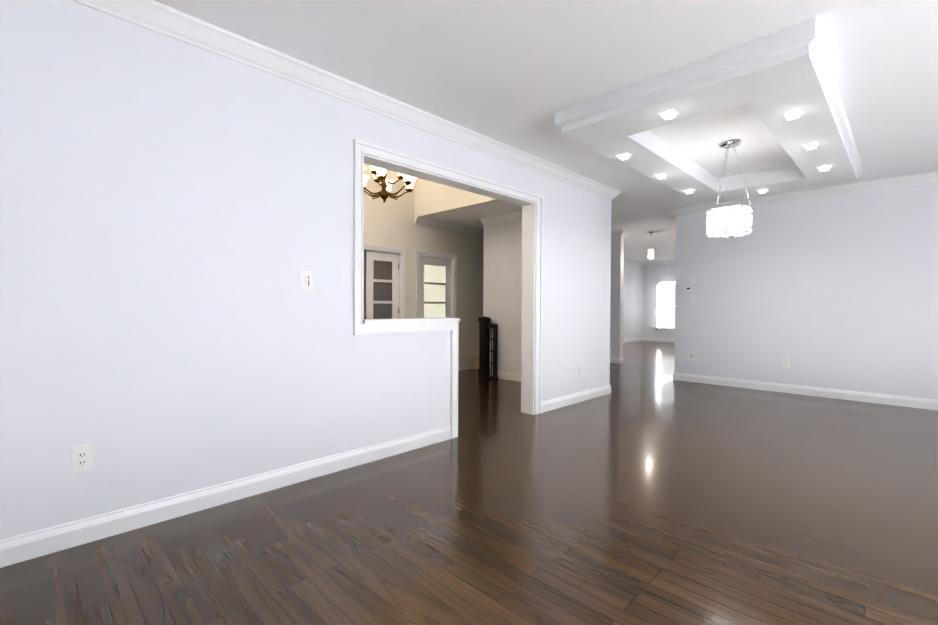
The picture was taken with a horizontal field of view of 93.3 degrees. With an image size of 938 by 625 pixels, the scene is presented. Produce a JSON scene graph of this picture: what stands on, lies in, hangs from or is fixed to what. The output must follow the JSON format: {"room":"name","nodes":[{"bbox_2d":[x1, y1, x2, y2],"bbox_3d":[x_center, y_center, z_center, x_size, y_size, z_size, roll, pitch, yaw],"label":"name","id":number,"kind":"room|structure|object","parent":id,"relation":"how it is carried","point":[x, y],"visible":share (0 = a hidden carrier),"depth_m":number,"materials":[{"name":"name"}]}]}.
{"room":"empty living room","nodes":[
{"label":"empty living room","id":0,"kind":"room"},
{"bbox_2d":[0,0,610,539],"bbox_3d":[-0.942,-1.483,2.803,0.140,5.000,7.490,1,1,45],"label":"wall","id":1,"kind":"structure","parent":0,"point":[176,216],"depth_m":2.24,"materials":[{"name":"paint"}]},
{"bbox_2d":[71,443,92,473],"bbox_3d":[-1.712,0.645,1.959,0.010,0.118,0.072,1,1,45],"label":"electrical outlet","id":2,"kind":"object","parent":1,"relation":"attached to","point":[81,458],"visible":1,"depth_m":1.96,"materials":[{"name":"plastic"}]},
{"bbox_2d":[300,270,312,290],"bbox_3d":[-0.982,-0.191,2.678,0.013,0.125,0.080,1,1,45],"label":"dimmer switch","id":3,"kind":"object","parent":1,"relation":"attached to","point":[306,280],"visible":1,"depth_m":2.67,"materials":[{"name":"plastic"}]},
{"bbox_2d":[353,139,542,438],"bbox_3d":[-0.079,-0.065,3.701,0.212,2.147,2.086,1,1,45],"label":"trim","id":4,"kind":"structure","parent":1,"relation":"attached to","point":[531,204],"depth_m":3.57,"materials":[{"name":"paint"}]},
{"bbox_2d":[0,337,937,567],"bbox_3d":[2.650,0.943,5.487,7.950,0.108,16.050,1,1,45],"label":"baseboard","id":5,"kind":"structure","parent":1,"relation":"attached to","point":[30,545],"depth_m":2.56,"materials":[{"name":"paint"}]},
{"bbox_2d":[71,0,937,264],"bbox_3d":[2.662,-1.383,5.455,7.950,0.188,16.050,1,1,45],"label":"crown molding","id":6,"kind":"structure","parent":1,"relation":"attached to","point":[155,16],"depth_m":3.02,"materials":[{"name":"paint"}]},
{"bbox_2d":[579,365,582,375],"bbox_3d":[1.258,0.653,4.957,0.010,0.118,0.072,1,1,45],"label":"outlet","id":7,"kind":"object","parent":1,"relation":"attached to","point":[581,370],"visible":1,"depth_m":4.95,"materials":[{"name":"plastic"}]},
{"bbox_2d":[364,251,364,318],"bbox_3d":[-1.586,-0.332,6.963,1.260,2.575,2.800,1,1,45],"label":"wall","id":8,"kind":"structure","parent":0,"point":[364,284],"depth_m":7.41,"materials":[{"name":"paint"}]},
{"bbox_2d":[364,164,483,363],"bbox_3d":[-0.921,-1.536,6.617,0.140,5.000,7.620,1,1,45],"label":"wall","id":9,"kind":"structure","parent":0,"point":[389,222],"depth_m":6.73,"materials":[{"name":"paint"}]},
{"bbox_2d":[363,250,363,318],"bbox_3d":[-1.642,0.056,5.895,0.045,1.814,0.545,1,1,45],"label":"french door","id":10,"kind":"structure","parent":9,"relation":"in","point":[363,284],"depth_m":6.07,"materials":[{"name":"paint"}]},
{"bbox_2d":[365,251,398,318],"bbox_3d":[-1.233,0.052,6.308,0.045,1.814,0.545,1,1,45],"label":"french door","id":11,"kind":"structure","parent":9,"relation":"in","point":[381,285],"depth_m":6.29,"materials":[{"name":"paint"}]},
{"bbox_2d":[364,244,456,317],"bbox_3d":[-1.076,0.015,6.475,0.161,1.900,2.320,1,1,45],"label":"door frame","id":12,"kind":"structure","parent":9,"relation":"attached to","point":[401,252],"depth_m":6.65,"materials":[{"name":"paint"}]},
{"bbox_2d":[420,256,450,317],"bbox_3d":[-0.526,0.046,6.979,0.103,1.814,0.675,1,1,45],"label":"door","id":13,"kind":"structure","parent":9,"relation":"in","point":[435,287],"depth_m":7.00,"materials":[{"name":"paint"}]},
{"bbox_2d":[414,178,502,217],"bbox_3d":[0.132,-2.712,5.761,2.530,2.615,0.140,1,1,45],"label":"wall","id":14,"kind":"structure","parent":0,"point":[431,199],"depth_m":6.20,"materials":[{"name":"paint"}]},
{"bbox_2d":[0,341,937,624],"bbox_3d":[2.650,1.047,5.524,8.600,0.100,16.700,1,1,45],"label":"floor","id":15,"kind":"structure","parent":0,"point":[648,489],"depth_m":2.08,"materials":[{"name":"brown wood"}]},
{"bbox_2d":[473,316,497,378],"bbox_3d":[0.667,0.504,7.420,1.000,0.913,1.890,1,1,45],"label":"stair railing","id":16,"kind":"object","parent":15,"relation":"on","point":[481,362],"depth_m":6.56,"materials":[{"name":"brown wood"}]},
{"bbox_2d":[427,201,521,228],"bbox_3d":[1.442,-1.461,7.106,2.530,0.090,3.600,1,1,45],"label":"ceiling","id":17,"kind":"structure","parent":0,"point":[470,217],"depth_m":6.37,"materials":[{"name":"white paint"}]},
{"bbox_2d":[483,219,521,373],"bbox_3d":[0.928,-0.258,6.134,1.860,2.475,0.140,1,1,45],"label":"wall","id":18,"kind":"structure","parent":0,"point":[502,283],"depth_m":6.44,"materials":[{"name":"paint"}]},
{"bbox_2d":[154,0,937,261],"bbox_3d":[2.662,-1.527,5.453,8.230,0.100,16.330,1,1,45],"label":"ceiling","id":19,"kind":"structure","parent":0,"point":[517,74],"depth_m":2.55,"materials":[{"name":"white paint"}]},
{"bbox_2d":[648,232,653,258],"bbox_3d":[3.426,-1.266,8.324,0.110,0.495,0.110,1,1,45],"label":"pendant light","id":20,"kind":"object","parent":19,"relation":"hanging from","point":[650,253],"visible":1,"depth_m":8.29,"materials":[{"name":"silver metal"}]},
{"bbox_2d":[706,140,752,237],"bbox_3d":[2.237,-1.059,3.803,0.352,0.794,0.351,1,1,45],"label":"drum pendant light","id":21,"kind":"object","parent":19,"relation":"hanging from","point":[727,221],"visible":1,"depth_m":3.70,"materials":[{"name":"white fabric"}]},
{"bbox_2d":[610,237,623,357],"bbox_3d":[2.123,-0.293,9.074,2.120,2.475,0.140,1,1,45],"label":"wall","id":22,"kind":"structure","parent":0,"point":[616,295],"depth_m":8.34,"materials":[{"name":"paint"}]},
{"bbox_2d":[623,262,642,338],"bbox_3d":[3.401,-0.327,11.968,0.140,2.475,6.050,1,1,45],"label":"wall","id":23,"kind":"structure","parent":0,"point":[633,301],"depth_m":13.48,"materials":[{"name":"paint"}]},
{"bbox_2d":[642,263,675,338],"bbox_3d":[6.834,-0.321,12.727,3.670,2.475,0.140,1,1,45],"label":"wall","id":24,"kind":"structure","parent":0,"point":[653,275],"depth_m":13.74,"materials":[{"name":"paint"}]},
{"bbox_2d":[656,281,674,330],"bbox_3d":[6.187,-0.194,13.298,1.130,1.500,0.140,1,1,45],"label":"window","id":25,"kind":"structure","parent":24,"relation":"in","point":[665,300],"depth_m":13.51,"materials":[{"name":"glass"}]},
{"bbox_2d":[674,216,685,373],"bbox_3d":[5.550,-0.274,8.924,0.140,2.475,7.070,1,1,45],"label":"wall","id":26,"kind":"structure","parent":0,"point":[680,273],"depth_m":6.41,"materials":[{"name":"paint"}]},
{"bbox_2d":[555,18,861,203],"bbox_3d":[2.252,-1.381,3.791,1.500,0.150,3.110,1,1,45],"label":"ceiling","id":27,"kind":"structure","parent":0,"point":[770,78],"depth_m":2.94,"materials":[{"name":"white paint"}]},
{"bbox_2d":[615,152,632,159],"bbox_3d":[1.291,-1.292,3.682,0.104,0.033,0.104,1,1,45],"label":"recessed light","id":28,"kind":"object","parent":27,"relation":"in","point":[624,156],"visible":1,"depth_m":3.66,"materials":[{"name":"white glass"}]},
{"bbox_2d":[653,173,667,178],"bbox_3d":[1.833,-1.297,4.229,0.104,0.033,0.104,1,1,45],"label":"recessed light","id":29,"kind":"object","parent":27,"relation":"in","point":[660,175],"visible":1,"depth_m":4.21,"materials":[{"name":"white glass"}]},
{"bbox_2d":[657,108,679,119],"bbox_3d":[1.301,-1.281,2.883,0.104,0.033,0.104,1,1,45],"label":"recessed light","id":30,"kind":"object","parent":27,"relation":"in","point":[670,114],"visible":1,"depth_m":2.86,"materials":[{"name":"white glass"}]},
{"bbox_2d":[682,189,695,193],"bbox_3d":[2.375,-1.302,4.776,0.104,0.033,0.104,1,1,45],"label":"recessed light","id":31,"kind":"object","parent":27,"relation":"in","point":[688,191],"visible":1,"depth_m":4.75,"materials":[{"name":"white glass"}]},
{"bbox_2d":[756,188,768,193],"bbox_3d":[3.146,-1.298,4.744,0.104,0.033,0.104,1,1,45],"label":"recessed light","id":32,"kind":"object","parent":27,"relation":"in","point":[765,190],"visible":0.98,"depth_m":4.72,"materials":[{"name":"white glass"}]},
{"bbox_2d":[781,109,803,120],"bbox_3d":[2.104,-1.277,2.876,0.104,0.033,0.104,1,1,45],"label":"recessed light","id":33,"kind":"object","parent":27,"relation":"in","point":[793,114],"visible":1,"depth_m":2.86,"materials":[{"name":"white glass"}]},
{"bbox_2d":[802,141,819,149],"bbox_3d":[2.646,-1.282,3.423,0.104,0.033,0.104,1,1,45],"label":"recessed light","id":34,"kind":"object","parent":27,"relation":"in","point":[811,146],"visible":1,"depth_m":3.41,"materials":[{"name":"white glass"}]},
{"bbox_2d":[816,165,831,171],"bbox_3d":[3.188,-1.287,3.970,0.104,0.033,0.104,1,1,45],"label":"recessed light","id":35,"kind":"object","parent":27,"relation":"attached to","point":[824,168],"visible":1,"depth_m":3.95,"materials":[{"name":"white glass"}]},
{"bbox_2d":[686,182,937,399],"bbox_3d":[4.734,-0.221,4.855,4.410,2.475,0.140,1,1,45],"label":"wall","id":36,"kind":"structure","parent":0,"point":[838,292],"depth_m":5.25,"materials":[{"name":"paint"}]},
{"bbox_2d":[685,286,693,291],"bbox_3d":[3.143,-0.339,6.316,0.125,0.090,0.022,1,1,45],"label":"thermostat","id":37,"kind":"object","parent":36,"relation":"attached to","point":[689,288],"visible":1,"depth_m":6.30,"materials":[{"name":"plastic"}]},
{"bbox_2d":[689,351,693,359],"bbox_3d":[3.171,0.617,6.305,0.075,0.118,0.010,1,1,45],"label":"jack","id":38,"kind":"object","parent":36,"relation":"attached to","point":[691,355],"visible":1,"depth_m":6.30,"materials":[{"name":"plastic"}]},
{"bbox_2d":[690,295,694,302],"bbox_3d":[3.180,-0.196,6.292,0.072,0.118,0.026,1,1,45],"label":"light switch","id":39,"kind":"object","parent":36,"relation":"attached to","point":[692,298],"visible":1,"depth_m":6.29,"materials":[{"name":"plastic"}]},
{"bbox_2d":[690,275,695,283],"bbox_3d":[3.181,-0.471,6.288,0.072,0.118,0.007,1,1,45],"label":"light switch","id":40,"kind":"object","parent":36,"relation":"attached to","point":[692,279],"visible":1,"depth_m":6.29,"materials":[{"name":"plastic"}]},
{"bbox_2d":[783,358,789,367],"bbox_3d":[3.961,0.630,5.524,0.072,0.118,0.010,1,1,45],"label":"electrical outlet","id":41,"kind":"object","parent":36,"relation":"attached to","point":[786,362],"visible":1,"depth_m":5.52,"materials":[{"name":"plastic"}]},
{"bbox_3d":[-1.227,-4.056,4.364,2.810,0.100,4.020,1,1,45],"label":"ceiling","id":42,"kind":"structure","parent":0,"visible":0},
{"bbox_2d":[364,165,416,202],"bbox_3d":[-0.900,-2.592,4.714,0.730,2.835,0.754,1,1,45],"label":"chandelier","id":43,"kind":"object","parent":42,"relation":"hanging from","point":[380,175],"visible":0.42,"depth_m":4.71,"materials":[{"name":"white glass"}]}
]}

